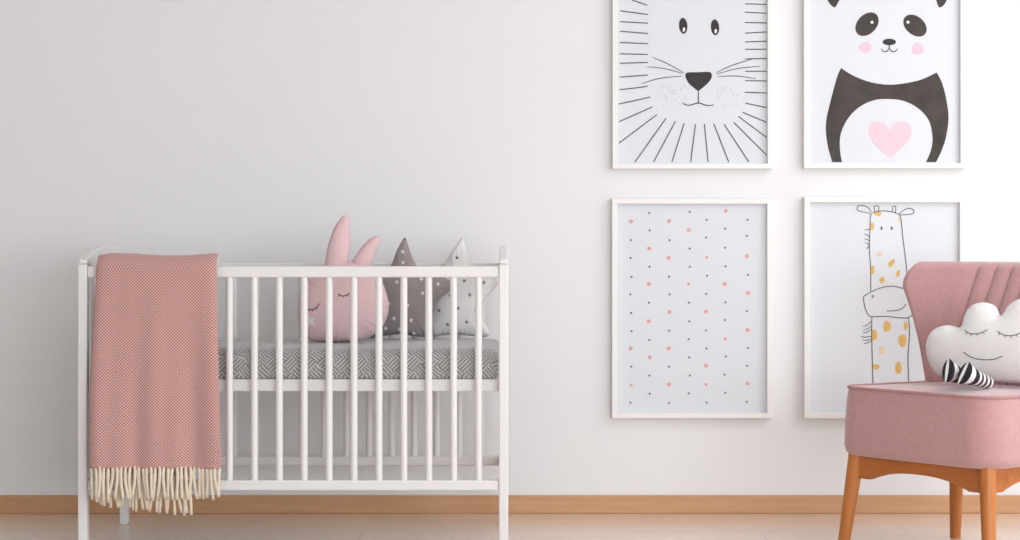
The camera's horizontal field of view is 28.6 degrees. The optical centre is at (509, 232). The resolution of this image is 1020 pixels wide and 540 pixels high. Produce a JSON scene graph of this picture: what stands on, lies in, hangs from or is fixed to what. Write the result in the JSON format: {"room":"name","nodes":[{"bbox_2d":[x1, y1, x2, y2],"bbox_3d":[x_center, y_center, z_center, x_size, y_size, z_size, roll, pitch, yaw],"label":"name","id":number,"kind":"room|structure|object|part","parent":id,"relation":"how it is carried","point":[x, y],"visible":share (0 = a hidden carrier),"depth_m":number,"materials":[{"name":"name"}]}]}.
{"room":"children's room","nodes":[
{"label":"children's room","id":0,"kind":"room"},
{"bbox_2d":[0,0,1019,494],"bbox_3d":[0.650,-0.371,6.757,7.900,2.620,0.100,0,0,0],"label":"wall","id":1,"kind":"structure","parent":0,"point":[241,131],"depth_m":6.71,"materials":[{"name":"white paint"}]},
{"bbox_2d":[0,495,1019,512],"bbox_3d":[0.650,0.909,6.700,7.900,0.060,0.014,0,0,0],"label":"baseboard","id":2,"kind":"structure","parent":1,"relation":"attached to","point":[8,503],"depth_m":6.69,"materials":[{"name":"brown wood"}]},
{"bbox_2d":[612,198,772,417],"bbox_3d":[0.609,0.252,6.692,0.536,0.734,0.029,0,0,0],"label":"picture frame","id":3,"kind":"object","parent":1,"relation":"attached to","point":[692,278],"visible":1,"depth_m":6.70,"materials":[{"name":"white paper"}]},
{"bbox_2d":[612,0,772,168],"bbox_3d":[0.610,-0.583,6.692,0.536,0.737,0.029,0,0,0],"label":"picture frame","id":4,"kind":"object","parent":1,"relation":"attached to","point":[692,80],"visible":1,"depth_m":6.70,"materials":[{"name":"white paper"}]},
{"bbox_2d":[803,197,964,418],"bbox_3d":[1.252,0.249,6.692,0.538,0.740,0.029,0,0,0],"label":"picture frame","id":5,"kind":"object","parent":1,"relation":"attached to","point":[859,327],"visible":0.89,"depth_m":6.70,"materials":[{"name":"white paper"}]},
{"bbox_2d":[803,0,965,168],"bbox_3d":[1.252,-0.584,6.692,0.541,0.736,0.029,0,0,0],"label":"picture frame","id":6,"kind":"object","parent":1,"relation":"attached to","point":[884,81],"visible":1,"depth_m":6.70,"materials":[{"name":"white paper"}]},
{"bbox_2d":[0,513,1019,539],"bbox_3d":[0.650,0.989,3.054,8.100,0.100,7.507,0,0,0],"label":"floor","id":7,"kind":"structure","parent":0,"point":[13,526],"depth_m":6.42,"materials":[{"name":"brown wood"}]},
{"bbox_2d":[78,246,507,539],"bbox_3d":[-0.631,0.489,6.141,1.251,0.900,0.658,0,0,0],"label":"cot","id":8,"kind":"object","parent":7,"relation":"on","point":[87,265],"visible":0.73,"depth_m":5.82,"materials":[{"name":"white paint"}]},
{"bbox_3d":[-1.243,0.515,5.830,0.027,0.848,0.035,0,0,0],"label":"leg","id":9,"kind":"part","parent":8,"relation":"part of","materials":[{"name":"white paint"}]},
{"bbox_3d":[-1.243,0.071,6.141,0.024,0.065,0.647,0,0,0],"label":"arched rail","id":10,"kind":"part","parent":8,"relation":"part of","materials":[{"name":"white paint"}]},
{"bbox_3d":[-1.243,0.515,6.453,0.027,0.848,0.035,0,0,0],"label":"leg","id":11,"kind":"part","parent":8,"relation":"part of","materials":[{"name":"white paint"}]},
{"bbox_2d":[89,253,221,515],"bbox_3d":[-1.025,0.439,5.817,0.381,0.762,0.121,0,0,0],"label":"throw","id":12,"kind":"object","parent":8,"relation":"hanging from","point":[154,400],"visible":1,"depth_m":5.79,"materials":[{"name":"pink fabric"}]},
{"bbox_3d":[-0.631,0.113,5.830,1.197,0.032,0.025,0,0,0],"label":"rail","id":13,"kind":"part","parent":8,"relation":"part of","materials":[{"name":"white paint"}]},
{"bbox_3d":[-0.631,0.735,5.830,1.197,0.030,0.025,0,0,0],"label":"rail","id":14,"kind":"part","parent":8,"relation":"part of","materials":[{"name":"white paint"}]},
{"bbox_3d":[-0.631,0.113,6.453,1.197,0.032,0.025,0,0,0],"label":"rail","id":15,"kind":"part","parent":8,"relation":"part of","materials":[{"name":"white paint"}]},
{"bbox_2d":[218,338,498,378],"bbox_3d":[-0.631,0.382,6.141,1.203,0.090,0.579,0,0,0],"label":"mattress","id":16,"kind":"object","parent":8,"relation":"on","point":[266,347],"visible":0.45,"depth_m":5.85,"materials":[{"name":"grey fabric"}]},
{"bbox_2d":[298,215,388,341],"bbox_3d":[-0.511,0.140,6.133,0.277,0.390,0.117,0,0,-7],"label":"cushion","id":17,"kind":"object","parent":16,"relation":"on","point":[338,250],"visible":0.6,"depth_m":6.10,"materials":[{"name":"pink fabric"}]},
{"bbox_2d":[369,238,449,337],"bbox_3d":[-0.322,0.173,6.296,0.285,0.316,0.105,0,0,-8],"label":"cushion","id":18,"kind":"object","parent":16,"relation":"on","point":[403,257],"visible":0.52,"depth_m":6.26,"materials":[{"name":"grey fabric"}]},
{"bbox_2d":[432,238,498,336],"bbox_3d":[-0.164,0.174,6.382,0.256,0.316,0.101,0,0,-8],"label":"cushion","id":19,"kind":"object","parent":16,"relation":"on","point":[459,256],"visible":0.56,"depth_m":6.34,"materials":[{"name":"grey fabric"}]},
{"bbox_3d":[-0.631,0.735,6.453,1.197,0.030,0.025,0,0,0],"label":"rail","id":20,"kind":"part","parent":8,"relation":"part of","materials":[{"name":"white paint"}]},
{"bbox_3d":[-0.019,0.515,5.830,0.027,0.848,0.035,0,0,0],"label":"leg","id":21,"kind":"part","parent":8,"relation":"part of","materials":[{"name":"white paint"}]},
{"bbox_3d":[-0.019,0.071,6.141,0.024,0.065,0.647,0,0,0],"label":"arched rail","id":22,"kind":"part","parent":8,"relation":"part of","materials":[{"name":"white paint"}]},
{"bbox_2d":[838,261,1019,539],"bbox_3d":[1.383,0.513,5.837,0.686,0.851,0.740,0,0,-39],"label":"chair","id":23,"kind":"object","parent":7,"relation":"on","point":[967,437],"visible":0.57,"depth_m":5.68,"materials":[{"name":"fabric"}]},
{"bbox_3d":[0.994,0.790,5.833,0.082,0.298,0.047,0,0,5],"label":"leg","id":24,"kind":"part","parent":23,"relation":"part of","materials":[{"name":"brown wood"}]},
{"bbox_3d":[1.338,0.545,5.800,0.569,0.203,0.569,0,0,-40],"label":"seat","id":25,"kind":"part","parent":23,"relation":"part of","materials":[{"name":"fabric"}]},
{"bbox_3d":[1.371,0.790,6.144,0.047,0.298,0.082,0,0,6],"label":"leg","id":26,"kind":"part","parent":23,"relation":"part of","materials":[{"name":"brown wood"}]},
{"bbox_3d":[1.545,0.293,5.971,0.266,0.411,0.740,0,0,-40],"label":"backrest","id":27,"kind":"part","parent":23,"relation":"part of","materials":[{"name":"fabric"}]},
{"bbox_2d":[925,299,1019,388],"bbox_3d":[1.415,0.314,5.710,0.402,0.259,0.370,0,0,2],"label":"cushion","id":28,"kind":"object","parent":23,"relation":"on","point":[984,351],"visible":1,"depth_m":5.74,"materials":[{"name":"white fabric"}]},
{"bbox_3d":[1.270,0.395,5.656,0.058,0.070,0.196,0,-8,32],"label":"striped leg","id":29,"kind":"part","parent":28,"relation":"part of","materials":[{"name":"black fabric"}]},
{"bbox_3d":[1.304,0.399,5.610,0.052,0.066,0.185,0,-8,32],"label":"striped leg","id":30,"kind":"part","parent":28,"relation":"part of","materials":[{"name":"white fabric"}]},
{"bbox_3d":[1.305,0.790,5.456,0.047,0.298,0.082,0,0,6],"label":"leg","id":31,"kind":"part","parent":23,"relation":"part of","materials":[{"name":"brown wood"}]}
]}

